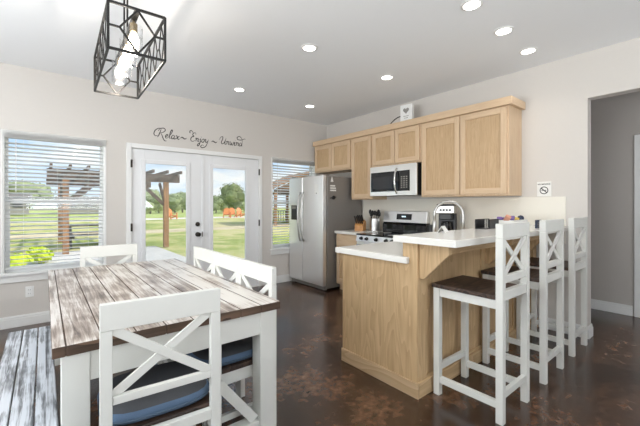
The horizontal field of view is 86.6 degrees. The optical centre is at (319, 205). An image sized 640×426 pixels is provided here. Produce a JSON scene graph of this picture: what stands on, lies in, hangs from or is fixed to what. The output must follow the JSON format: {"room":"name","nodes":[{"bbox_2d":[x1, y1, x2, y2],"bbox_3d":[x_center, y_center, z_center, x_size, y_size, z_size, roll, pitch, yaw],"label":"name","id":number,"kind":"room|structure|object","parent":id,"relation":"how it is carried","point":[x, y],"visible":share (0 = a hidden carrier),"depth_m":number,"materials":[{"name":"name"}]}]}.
{"room":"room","nodes":[
{"label":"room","id":0,"kind":"room"},
{"bbox_2d":[0,62,326,317],"bbox_3d":[-2.539,-0.098,4.302,6.980,2.795,0.160,0,0,-39],"label":"wall","id":1,"kind":"structure","parent":0,"point":[31,100],"depth_m":4.24,"materials":[{"name":"paint"}]},
{"bbox_2d":[0,311,49,329],"bbox_3d":[-3.757,1.239,3.200,3.400,0.122,0.016,0,0,-39],"label":"baseboard","id":2,"kind":"structure","parent":1,"relation":"attached to","point":[39,317],"depth_m":3.66,"materials":[{"name":"paint"}]},
{"bbox_2d":[25,286,33,296],"bbox_3d":[-3.157,0.938,3.691,0.072,0.116,0.008,0,0,-39],"label":"wall outlet","id":3,"kind":"object","parent":1,"relation":"attached to","point":[29,290],"visible":1,"depth_m":3.69,"materials":[{"name":"white plastic"}]},
{"bbox_2d":[0,130,109,283],"bbox_3d":[-3.005,0.015,3.885,1.010,1.611,0.190,0,0,-39],"label":"window","id":4,"kind":"structure","parent":1,"relation":"in","point":[36,273],"depth_m":3.68,"materials":[{"name":"paint"}]},
{"bbox_2d":[1,129,105,269],"bbox_3d":[-2.987,-0.057,3.862,0.930,1.479,0.090,0,0,-39],"label":"window blind","id":5,"kind":"object","parent":4,"relation":"attached to","point":[12,134],"visible":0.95,"depth_m":3.81,"materials":[{"name":"white plastic"}]},
{"bbox_2d":[131,148,201,266],"bbox_3d":[-2.050,0.276,4.594,0.918,2.009,0.115,0,0,-39],"label":"door","id":6,"kind":"structure","parent":1,"relation":"in","point":[140,157],"depth_m":4.60,"materials":[{"name":"paint"}]},
{"bbox_2d":[126,142,261,286],"bbox_3d":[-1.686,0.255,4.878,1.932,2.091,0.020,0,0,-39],"label":"trim","id":7,"kind":"structure","parent":1,"relation":"attached to","point":[129,146],"depth_m":4.50,"materials":[{"name":"paint"}]},
{"bbox_2d":[153,128,243,147],"bbox_3d":[-1.681,-0.945,4.894,1.326,0.246,0.004,0,0,-39],"label":"wall decal","id":8,"kind":"object","parent":1,"relation":"attached to","point":[157,128],"visible":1,"depth_m":4.84,"materials":[{"name":"plastic"}]},
{"bbox_2d":[202,155,259,286],"bbox_3d":[-1.346,0.276,5.183,0.926,2.009,0.088,0,0,-39],"label":"door","id":9,"kind":"structure","parent":1,"relation":"in","point":[209,163],"depth_m":5.21,"materials":[{"name":"paint"}]},
{"bbox_2d":[262,274,291,285],"bbox_3d":[-0.401,1.239,5.924,1.375,0.122,0.016,0,0,-39],"label":"baseboard","id":10,"kind":"structure","parent":1,"relation":"attached to","point":[281,278],"depth_m":5.73,"materials":[{"name":"paint"}]},
{"bbox_2d":[270,157,315,254],"bbox_3d":[-0.470,0.015,5.942,1.010,1.611,0.190,0,0,-39],"label":"window","id":11,"kind":"structure","parent":1,"relation":"in","point":[284,249],"depth_m":5.64,"materials":[{"name":"paint"}]},
{"bbox_2d":[272,157,314,245],"bbox_3d":[-0.452,-0.057,5.920,0.930,1.479,0.090,0,0,-39],"label":"window blind","id":12,"kind":"object","parent":11,"relation":"attached to","point":[274,159],"visible":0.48,"depth_m":5.80,"materials":[{"name":"white plastic"}]},
{"bbox_2d":[0,0,639,124],"bbox_3d":[0.577,-1.555,1.479,8.260,0.120,8.470,0,0,-39],"label":"ceiling","id":13,"kind":"structure","parent":0,"point":[429,48],"depth_m":3.16,"materials":[{"name":"paint"}]},
{"bbox_2d":[94,0,165,98],"bbox_3d":[-1.336,-1.183,2.335,0.308,0.623,0.923,0,0,-37],"label":"pendant lamp","id":14,"kind":"object","parent":13,"relation":"hanging from","point":[130,38],"visible":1,"depth_m":2.20,"materials":[{"name":"black metal"}]},
{"bbox_2d":[115,56,123,77],"bbox_3d":[-1.528,-1.050,2.585,0.062,0.163,0.061,0,0,-39],"label":"bulb","id":15,"kind":"object","parent":14,"relation":"attached to","point":[119,73],"depth_m":2.57,"materials":[{"name":"beige glass"}]},
{"bbox_2d":[118,46,127,69],"bbox_3d":[-1.400,-1.050,2.418,0.062,0.163,0.061,0,0,-39],"label":"bulb","id":16,"kind":"object","parent":14,"relation":"attached to","point":[123,63],"depth_m":2.40,"materials":[{"name":"beige glass"}]},
{"bbox_2d":[123,34,132,59],"bbox_3d":[-1.272,-1.050,2.252,0.062,0.163,0.061,0,0,-39],"label":"bulb","id":17,"kind":"object","parent":14,"relation":"attached to","point":[127,56],"depth_m":2.23,"materials":[{"name":"beige glass"}]},
{"bbox_2d":[128,21,138,47],"bbox_3d":[-1.144,-1.050,2.085,0.062,0.163,0.061,0,0,-39],"label":"bulb","id":18,"kind":"object","parent":14,"relation":"attached to","point":[133,37],"depth_m":2.07,"materials":[{"name":"beige glass"}]},
{"bbox_2d":[233,87,245,91],"bbox_3d":[-1.039,-1.490,4.373,0.156,0.010,0.156,0,0,-39],"label":"recessed light","id":19,"kind":"object","parent":13,"relation":"in","point":[239,89],"visible":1,"depth_m":4.36,"materials":[{"name":"white plastic"}]},
{"bbox_2d":[301,44,317,51],"bbox_3d":[-0.100,-1.490,3.216,0.156,0.010,0.156,0,0,-39],"label":"recessed light","id":20,"kind":"object","parent":13,"relation":"in","point":[306,47],"visible":1,"depth_m":3.20,"materials":[{"name":"white plastic"}]},
{"bbox_2d":[380,75,393,79],"bbox_3d":[0.781,-1.490,3.957,0.156,0.010,0.156,0,0,-39],"label":"recessed light","id":21,"kind":"object","parent":13,"relation":"in","point":[384,77],"visible":1,"depth_m":3.95,"materials":[{"name":"white plastic"}]},
{"bbox_2d":[460,0,482,10],"bbox_3d":[1.130,-1.490,2.527,0.156,0.010,0.156,0,0,-39],"label":"recessed light","id":22,"kind":"object","parent":13,"relation":"in","point":[469,5],"visible":1,"depth_m":2.52,"materials":[{"name":"white plastic"}]},
{"bbox_2d":[493,26,513,35],"bbox_3d":[1.571,-1.490,2.904,0.156,0.010,0.156,0,0,-39],"label":"recessed light","id":23,"kind":"object","parent":13,"relation":"in","point":[504,30],"visible":1,"depth_m":2.89,"materials":[{"name":"white plastic"}]},
{"bbox_2d":[519,47,537,54],"bbox_3d":[2.011,-1.490,3.282,0.156,0.010,0.156,0,0,-39],"label":"recessed light","id":24,"kind":"object","parent":13,"relation":"in","point":[529,50],"visible":1,"depth_m":3.26,"materials":[{"name":"white plastic"}]},
{"bbox_2d":[0,281,639,425],"bbox_3d":[0.580,1.350,1.475,7.960,0.100,8.160,0,0,-39],"label":"floor","id":25,"kind":"structure","parent":0,"point":[600,385],"depth_m":2.44,"materials":[{"name":"concrete"}]},
{"bbox_2d":[0,326,58,425],"bbox_3d":[-1.414,1.077,1.628,0.230,0.445,1.870,0,0,-39],"label":"bench","id":26,"kind":"object","parent":25,"relation":"on","point":[18,390],"visible":0.95,"depth_m":1.66,"materials":[{"name":"white paint"}]},
{"bbox_2d":[80,244,136,266],"bbox_3d":[-1.804,0.833,2.935,0.445,0.935,0.440,0,0,-35],"label":"dining chair","id":27,"kind":"object","parent":25,"relation":"on","point":[87,253],"visible":0.25,"depth_m":3.08,"materials":[{"name":"white paint"}]},
{"bbox_2d":[99,287,219,425],"bbox_3d":[-0.745,0.833,1.542,0.445,0.935,0.440,0,0,-35],"label":"dining chair","id":28,"kind":"object","parent":25,"relation":"on","point":[116,316],"visible":0.92,"depth_m":1.37,"materials":[{"name":"white paint"}]},
{"bbox_2d":[97,361,208,425],"bbox_3d":[-0.754,0.835,1.555,0.443,0.068,0.409,0,0,-35],"label":"seat cushion","id":29,"kind":"object","parent":28,"relation":"on","point":[143,408],"visible":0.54,"depth_m":1.45,"materials":[{"name":"fabric"}]},
{"bbox_2d":[48,258,279,425],"bbox_3d":[-1.230,0.917,2.345,1.002,0.765,1.968,0,0,-39],"label":"dining table","id":30,"kind":"object","parent":25,"relation":"on","point":[75,294],"visible":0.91,"depth_m":1.83,"materials":[{"name":"white paint"}]},
{"bbox_2d":[158,246,215,363],"bbox_3d":[-1.130,0.833,2.724,0.440,0.935,0.445,0,0,-39],"label":"dining chair","id":31,"kind":"object","parent":25,"relation":"on","point":[200,253],"visible":0.22,"depth_m":2.83,"materials":[{"name":"white paint"}]},
{"bbox_2d":[160,251,239,394],"bbox_3d":[-0.848,0.833,2.377,0.440,0.935,0.445,0,0,-39],"label":"dining chair","id":32,"kind":"object","parent":25,"relation":"on","point":[226,261],"visible":0.23,"depth_m":2.46,"materials":[{"name":"white paint"}]},
{"bbox_2d":[202,258,275,425],"bbox_3d":[-0.566,0.833,2.030,0.440,0.935,0.445,0,0,-39],"label":"dining chair","id":33,"kind":"object","parent":25,"relation":"on","point":[238,371],"visible":0.3,"depth_m":1.99,"materials":[{"name":"white paint"}]},
{"bbox_2d":[185,336,252,365],"bbox_3d":[-0.584,0.835,2.026,0.409,0.068,0.443,0,0,-39],"label":"seat cushion","id":34,"kind":"object","parent":33,"relation":"on","point":[235,351],"visible":0.27,"depth_m":1.88,"materials":[{"name":"fabric"}]},
{"bbox_2d":[289,174,360,290],"bbox_3d":[0.049,0.413,5.681,0.903,1.773,0.910,0,0,-39],"label":"refrigerator","id":35,"kind":"object","parent":25,"relation":"on","point":[314,219],"visible":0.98,"depth_m":5.33,"materials":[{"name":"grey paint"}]},
{"bbox_2d":[336,233,356,289],"bbox_3d":[0.628,0.865,5.227,0.616,0.870,0.475,0,0,-39],"label":"base cabinet","id":36,"kind":"object","parent":25,"relation":"on","point":[342,239],"visible":0.24,"depth_m":5.13,"materials":[{"name":"brown wood"}]},
{"bbox_2d":[334,229,382,234],"bbox_3d":[0.623,0.409,5.223,0.631,0.039,0.500,0,0,-39],"label":"countertop","id":37,"kind":"structure","parent":36,"relation":"on","point":[349,232],"depth_m":5.05,"materials":[{"name":"white stone"}]},
{"bbox_2d":[355,219,365,230],"bbox_3d":[0.627,0.305,5.254,0.136,0.169,0.175,0,0,22],"label":"knife block","id":38,"kind":"object","parent":37,"relation":"on","point":[358,227],"visible":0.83,"depth_m":5.18,"materials":[{"name":"brown wood"}]},
{"bbox_2d":[370,218,379,230],"bbox_3d":[0.838,0.294,5.188,0.158,0.190,0.158,0,0,-39],"label":"utensil crock","id":39,"kind":"object","parent":37,"relation":"on","point":[374,223],"visible":0.96,"depth_m":5.13,"materials":[{"name":"silver metal"}]},
{"bbox_2d":[356,211,429,244],"bbox_3d":[0.988,0.667,4.701,0.715,1.165,0.764,0,0,-39],"label":"stove","id":40,"kind":"object","parent":25,"relation":"on","point":[394,222],"visible":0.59,"depth_m":4.77,"materials":[{"name":"grey paint"}]},
{"bbox_2d":[356,231,409,237],"bbox_3d":[0.979,0.406,4.691,0.587,0.019,0.760,0,0,-39],"label":"cooktop","id":41,"kind":"object","parent":40,"relation":"in","point":[384,234],"depth_m":4.73,"materials":[{"name":"black"}]},
{"bbox_2d":[341,236,538,399],"bbox_3d":[1.317,0.777,3.159,2.159,1.045,0.954,0,0,-39],"label":"base cabinet","id":42,"kind":"object","parent":25,"relation":"on","point":[388,306],"visible":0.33,"depth_m":2.54,"materials":[{"name":"brown wood"}]},
{"bbox_2d":[335,241,408,263],"bbox_3d":[0.958,0.378,3.084,1.543,0.045,0.730,0,0,-39],"label":"countertop","id":43,"kind":"structure","parent":42,"relation":"on","point":[392,251],"depth_m":2.69,"materials":[{"name":"white stone"}]},
{"bbox_2d":[432,200,464,231],"bbox_3d":[1.230,0.153,3.168,0.338,0.402,0.094,0,0,10],"label":"faucet","id":44,"kind":"object","parent":43,"relation":"on","point":[446,201],"visible":0.74,"depth_m":3.18,"materials":[{"name":"grey metal"}]},
{"bbox_2d":[393,225,567,247],"bbox_3d":[1.511,0.232,2.888,2.196,0.044,0.470,0,0,-39],"label":"countertop","id":45,"kind":"structure","parent":42,"relation":"on","point":[462,237],"depth_m":2.29,"materials":[{"name":"white stone"}]},
{"bbox_2d":[438,226,447,232],"bbox_3d":[0.962,0.185,2.655,0.060,0.048,0.110,0,0,34],"label":"tent card","id":46,"kind":"object","parent":45,"relation":"on","point":[444,228],"visible":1,"depth_m":2.64,"materials":[{"name":"paper"}]},
{"bbox_2d":[475,218,498,228],"bbox_3d":[1.516,0.166,3.083,0.262,0.088,0.095,0,0,-39],"label":"napkin holder","id":47,"kind":"object","parent":45,"relation":"on","point":[479,223],"visible":0.89,"depth_m":3.06,"materials":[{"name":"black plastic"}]},
{"bbox_2d":[499,219,527,222],"bbox_3d":[1.798,0.172,3.211,0.340,0.075,0.180,0,0,-39],"label":"tray","id":48,"kind":"object","parent":45,"relation":"on","point":[524,220],"visible":0.2,"depth_m":3.10,"materials":[{"name":"paper"}]},
{"bbox_2d":[503,215,510,220],"bbox_3d":[1.695,0.123,3.076,0.049,0.081,0.086,0,0,3],"label":"snack packet","id":49,"kind":"object","parent":48,"relation":"on","point":[507,217],"visible":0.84,"depth_m":3.05,"materials":[{"name":"plastic"}]},
{"bbox_2d":[535,220,539,227],"bbox_3d":[2.010,0.172,3.125,0.120,0.075,0.017,0,0,-39],"label":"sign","id":50,"kind":"object","parent":45,"relation":"on","point":[536,221],"visible":0.61,"depth_m":3.09,"materials":[{"name":"grey"}]},
{"bbox_2d":[432,222,529,425],"bbox_3d":[1.085,0.705,2.307,0.422,1.190,0.470,0,0,-39],"label":"bar stool","id":51,"kind":"object","parent":25,"relation":"on","point":[493,294],"visible":1,"depth_m":2.23,"materials":[{"name":"white paint"}]},
{"bbox_2d":[481,219,563,384],"bbox_3d":[1.643,0.705,2.765,0.422,1.190,0.470,0,0,-39],"label":"bar stool","id":52,"kind":"object","parent":25,"relation":"on","point":[540,278],"visible":0.93,"depth_m":2.63,"materials":[{"name":"white paint"}]},
{"bbox_2d":[515,217,587,356],"bbox_3d":[2.184,0.705,3.215,0.422,1.190,0.470,0,0,-39],"label":"bar stool","id":53,"kind":"object","parent":25,"relation":"on","point":[571,266],"visible":0.87,"depth_m":3.08,"materials":[{"name":"white paint"}]},
{"bbox_3d":[1.428,0.865,4.241,0.616,0.870,0.465,0,0,-39],"label":"base cabinet","id":54,"kind":"object","parent":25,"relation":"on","visible":0},
{"bbox_3d":[1.418,0.410,4.244,0.631,0.039,0.462,0,0,-39],"label":"countertop","id":55,"kind":"structure","parent":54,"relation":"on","visible":0},
{"bbox_2d":[427,225,432,231],"bbox_3d":[1.409,0.317,4.293,0.116,0.145,0.116,0,0,-39],"label":"canister","id":56,"kind":"object","parent":55,"relation":"on","point":[429,227],"visible":0.45,"depth_m":4.25,"materials":[{"name":"black plastic"}]},
{"bbox_2d":[436,204,456,230],"bbox_3d":[1.530,0.187,4.110,0.210,0.405,0.287,0,0,31],"label":"coffee maker","id":57,"kind":"object","parent":55,"relation":"on","point":[447,213],"visible":0.54,"depth_m":4.04,"materials":[{"name":"black plastic"}]},
{"bbox_2d":[439,214,452,219],"bbox_3d":[1.518,0.137,4.092,0.140,0.075,0.120,0,0,31],"label":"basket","id":58,"kind":"object","parent":57,"relation":"on","point":[441,216],"depth_m":4.04,"materials":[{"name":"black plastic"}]},
{"bbox_2d":[327,37,639,325],"bbox_3d":[2.746,-0.098,3.234,0.120,2.795,8.160,0,0,-39],"label":"wall","id":59,"kind":"structure","parent":0,"point":[557,96],"depth_m":3.50,"materials":[{"name":"paint"}]},
{"bbox_2d":[315,139,351,173],"bbox_3d":[0.325,-0.814,5.842,0.349,0.477,0.937,0,0,-39],"label":"upper cabinet","id":60,"kind":"object","parent":59,"relation":"attached to","point":[333,158],"visible":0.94,"depth_m":5.69,"materials":[{"name":"brown wood"}]},
{"bbox_2d":[352,134,386,199],"bbox_3d":[0.760,-0.571,5.307,0.349,0.962,0.441,0,0,-39],"label":"upper cabinet","id":61,"kind":"object","parent":59,"relation":"attached to","point":[362,147],"visible":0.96,"depth_m":5.19,"materials":[{"name":"brown wood"}]},
{"bbox_2d":[373,124,421,166],"bbox_3d":[1.164,-0.807,4.809,0.349,0.490,0.839,0,0,-39],"label":"upper cabinet","id":62,"kind":"object","parent":59,"relation":"attached to","point":[402,145],"visible":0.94,"depth_m":4.65,"materials":[{"name":"brown wood"}]},
{"bbox_2d":[370,162,421,195],"bbox_3d":[1.108,-0.341,4.761,0.458,0.418,0.795,0,0,-39],"label":"microwave","id":63,"kind":"object","parent":62,"relation":"attached to","point":[400,179],"visible":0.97,"depth_m":4.57,"materials":[{"name":"silver metal"}]},
{"bbox_2d":[363,197,565,243],"bbox_3d":[1.603,0.149,4.531,0.018,0.477,2.815,0,0,-39],"label":"backsplash","id":64,"kind":"structure","parent":59,"relation":"attached to","point":[532,209],"depth_m":4.07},
{"bbox_2d":[422,105,521,197],"bbox_3d":[1.765,-0.579,4.068,0.349,0.947,1.067,0,0,-39],"label":"upper cabinet","id":65,"kind":"object","parent":59,"relation":"attached to","point":[476,154],"visible":1,"depth_m":3.84,"materials":[{"name":"brown wood"}]},
{"bbox_2d":[313,95,524,146],"bbox_3d":[1.065,-1.094,4.918,0.365,0.084,3.346,0,0,-39],"label":"board","id":66,"kind":"object","parent":65,"relation":"on","point":[511,100],"visible":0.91,"depth_m":4.20,"materials":[{"name":"brown wood"}]},
{"bbox_2d":[400,103,413,120],"bbox_3d":[1.188,-1.252,4.629,0.176,0.232,0.061,0,0,44],"label":"block sign","id":67,"kind":"object","parent":66,"relation":"on","point":[406,111],"visible":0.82,"depth_m":4.60,"materials":[{"name":"white wood"}]},
{"bbox_2d":[537,181,550,196],"bbox_3d":[2.372,-0.172,3.593,0.007,0.156,0.132,0,0,-39],"label":"no smoking sign","id":68,"kind":"object","parent":59,"relation":"attached to","point":[543,188],"visible":1,"depth_m":3.59,"materials":[{"name":"paper"}]},
{"bbox_2d":[538,318,580,336],"bbox_3d":[2.469,1.239,3.467,0.016,0.122,0.420,0,0,-39],"label":"baseboard","id":69,"kind":"structure","parent":59,"relation":"attached to","point":[550,320],"depth_m":3.50,"materials":[{"name":"paint"}]},
{"bbox_2d":[588,323,592,338],"bbox_3d":[2.659,1.239,3.340,0.152,0.122,0.016,0,0,-39],"label":"baseboard","id":70,"kind":"structure","parent":59,"relation":"attached to","point":[590,327],"depth_m":3.31,"materials":[{"name":"paint"}]},
{"bbox_2d":[591,91,639,315],"bbox_3d":[3.666,-0.098,4.084,0.120,2.795,8.320,0,0,-39],"label":"wall","id":71,"kind":"structure","parent":0,"point":[615,120],"depth_m":4.12,"materials":[{"name":"paint"}]},
{"bbox_2d":[591,299,632,315],"bbox_3d":[2.378,1.239,5.563,0.016,0.122,4.080,0,0,-39],"label":"baseboard","id":72,"kind":"structure","parent":71,"relation":"attached to","point":[607,306],"depth_m":4.12,"materials":[{"name":"paint"}]},
{"bbox_2d":[634,134,639,317],"bbox_3d":[3.704,0.240,3.925,0.020,2.120,0.105,0,0,-39],"label":"trim","id":73,"kind":"structure","parent":71,"relation":"attached to","point":[636,137],"depth_m":3.94,"materials":[{"name":"paint"}]},
{"label":"outside","id":74,"kind":"structure","parent":0,"visible":0},
{"bbox_2d":[10,207,288,257],"bbox_3d":[-56.845,1.410,85.889,300.000,0.020,194.980,0,0,-39],"label":"lawn","id":75,"kind":"structure","parent":74,"point":[225,236],"depth_m":15.74,"materials":[{"name":"green plant"}]},
{"bbox_2d":[60,224,98,248],"bbox_3d":[-7.940,1.042,11.716,1.600,0.764,1.720,0,0,-39],"label":"picnic table","id":76,"kind":"object","parent":75,"relation":"on","point":[70,226],"visible":0.29,"depth_m":11.11,"materials":[{"name":"grey wood"}]},
{"bbox_2d":[273,172,308,225],"bbox_3d":[-1.735,-0.535,26.413,6.200,3.870,5.200,0,0,-27],"label":"pavilion","id":77,"kind":"object","parent":75,"relation":"on","point":[286,220],"visible":0.21,"depth_m":24.29,"materials":[{"name":"brown wood"}]},
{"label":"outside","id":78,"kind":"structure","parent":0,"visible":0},
{"bbox_2d":[10,209,285,220],"bbox_3d":[-40.137,1.398,65.307,280.000,0.020,68.000,0,0,-39],"label":"meadow","id":79,"kind":"structure","parent":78,"point":[219,213],"depth_m":46.20,"materials":[{"name":"green plant"}]},
{"bbox_2d":[9,194,32,212],"bbox_3d":[-43.114,-0.210,44.858,7.800,2.620,4.800,0,0,-42],"label":"farm building","id":80,"kind":"structure","parent":79,"relation":"on","point":[10,195],"depth_m":45.47,"materials":[{"name":"grey"}]},
{"bbox_2d":[9,179,55,208],"bbox_3d":[-47.050,-1.355,54.672,6.889,5.542,8.389,0,0,14],"label":"tree","id":81,"kind":"object","parent":79,"relation":"on","point":[29,183],"visible":0.33,"depth_m":53.32,"materials":[{"name":"green plant"}]},
{"bbox_2d":[55,196,99,212],"bbox_3d":[-37.561,-0.160,54.518,7.800,2.520,4.800,0,0,-36],"label":"farm building","id":82,"kind":"structure","parent":79,"relation":"on","point":[70,207],"depth_m":52.93,"materials":[{"name":"grey"}]},
{"bbox_2d":[146,189,162,213],"bbox_3d":[-27.355,-0.661,55.053,3.682,4.141,4.072,0,0,-39],"label":"tree","id":83,"kind":"object","parent":79,"relation":"on","point":[149,197],"visible":0.61,"depth_m":54.18,"materials":[{"name":"green plant"}]},
{"bbox_2d":[154,194,162,211],"bbox_3d":[-29.134,-0.384,61.232,3.379,3.585,4.167,0,0,-18],"label":"tree","id":84,"kind":"object","parent":79,"relation":"on","point":[160,209],"visible":0.19,"depth_m":60.42,"materials":[{"name":"green plant"}]},
{"bbox_2d":[169,193,184,213],"bbox_3d":[-24.612,-0.337,57.292,3.418,3.493,3.806,0,0,-39],"label":"tree","id":85,"kind":"object","parent":79,"relation":"on","point":[175,205],"visible":0.82,"depth_m":56.45,"materials":[{"name":"green plant"}]},
{"bbox_2d":[176,192,185,212],"bbox_3d":[-25.692,-0.621,64.013,3.324,4.059,3.732,0,0,13],"label":"tree","id":86,"kind":"object","parent":79,"relation":"on","point":[183,194],"visible":0.34,"depth_m":62.91,"materials":[{"name":"green plant"}]},
{"bbox_2d":[213,195,224,212],"bbox_3d":[-19.037,-0.243,62.124,4.513,3.304,3.862,0,0,-39],"label":"tree","id":87,"kind":"object","parent":79,"relation":"on","point":[217,203],"visible":0.58,"depth_m":61.10,"materials":[{"name":"green plant"}]},
{"bbox_2d":[218,194,227,211],"bbox_3d":[-19.876,-0.515,69.278,3.458,3.848,4.306,0,0,-12],"label":"tree","id":88,"kind":"object","parent":79,"relation":"on","point":[225,206],"visible":0.16,"depth_m":68.44,"materials":[{"name":"green plant"}]},
{"bbox_2d":[219,182,244,208],"bbox_3d":[-15.021,-1.301,58.575,4.380,5.424,5.106,0,0,-39],"label":"broad tree","id":89,"kind":"object","parent":79,"relation":"on","point":[234,197],"visible":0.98,"depth_m":57.58,"materials":[{"name":"green plant"}]},
{"bbox_2d":[230,201,244,211],"bbox_3d":[-15.528,-0.529,64.686,4.505,3.876,3.647,0,0,-39],"label":"tree","id":90,"kind":"object","parent":79,"relation":"on","point":[243,206],"visible":0.09,"depth_m":64.06,"materials":[{"name":"green plant"}]},
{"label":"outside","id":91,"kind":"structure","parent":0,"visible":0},
{"bbox_2d":[10,224,288,239],"bbox_3d":[-8.597,1.398,18.524,70.000,0.020,2.400,0,0,-39],"label":"dirt","id":92,"kind":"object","parent":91,"point":[229,227],"visible":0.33,"depth_m":17.99,"materials":[{"name":"brown soil"}]},
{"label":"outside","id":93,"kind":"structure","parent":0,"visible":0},
{"bbox_2d":[10,215,284,222],"bbox_3d":[-1.897,1.398,46.762,64.000,0.020,4.000,0,0,-39],"label":"gravel","id":94,"kind":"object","parent":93,"point":[279,215],"depth_m":35.70,"materials":[{"name":"beige gravel"}]},
{"bbox_2d":[169,209,176,218],"bbox_3d":[-15.049,0.832,34.318,0.998,1.126,0.980,0,0,28],"label":"garden chair","id":95,"kind":"object","parent":94,"relation":"on","point":[170,210],"visible":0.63,"depth_m":34.47,"materials":[{"name":"orange paint"}]},
{"bbox_2d":[222,208,230,217],"bbox_3d":[-10.326,0.832,37.636,0.980,1.126,0.998,0,0,-16],"label":"garden chair","id":96,"kind":"object","parent":94,"relation":"on","point":[227,212],"visible":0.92,"depth_m":37.82,"materials":[{"name":"orange paint"}]},
{"bbox_2d":[228,208,236,216],"bbox_3d":[-10.111,0.832,39.370,0.980,1.126,0.998,0,0,-33],"label":"garden chair","id":97,"kind":"object","parent":94,"relation":"on","point":[232,212],"visible":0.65,"depth_m":39.58,"materials":[{"name":"orange paint"}]},
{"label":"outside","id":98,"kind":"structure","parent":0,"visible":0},
{"bbox_2d":[26,246,185,264],"bbox_3d":[-4.893,1.388,7.312,4.220,0.020,7.478,0,0,-39],"label":"patio","id":99,"kind":"structure","parent":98,"point":[150,249],"depth_m":9.14,"materials":[{"name":"concrete"}]},
{"bbox_2d":[10,252,34,265],"bbox_3d":[-6.023,1.163,6.435,0.948,0.478,0.756,0,0,-39],"label":"shrub","id":100,"kind":"object","parent":99,"relation":"on","point":[19,256],"visible":0.26,"depth_m":6.50,"materials":[{"name":"green plant"}]},
{"bbox_2d":[26,246,53,263],"bbox_3d":[-6.650,1.174,8.070,0.531,0.454,0.707,0,0,-39],"label":"shrub","id":101,"kind":"object","parent":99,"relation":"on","point":[33,247],"visible":0.73,"depth_m":7.91,"materials":[{"name":"green plant"}]},
{"bbox_2d":[46,163,181,253],"bbox_3d":[-7.422,0.133,12.007,3.510,2.490,5.100,0,0,-39],"label":"pergola","id":102,"kind":"object","parent":99,"relation":"on","point":[165,197],"visible":0.56,"depth_m":11.13,"materials":[{"name":"brown wood"}]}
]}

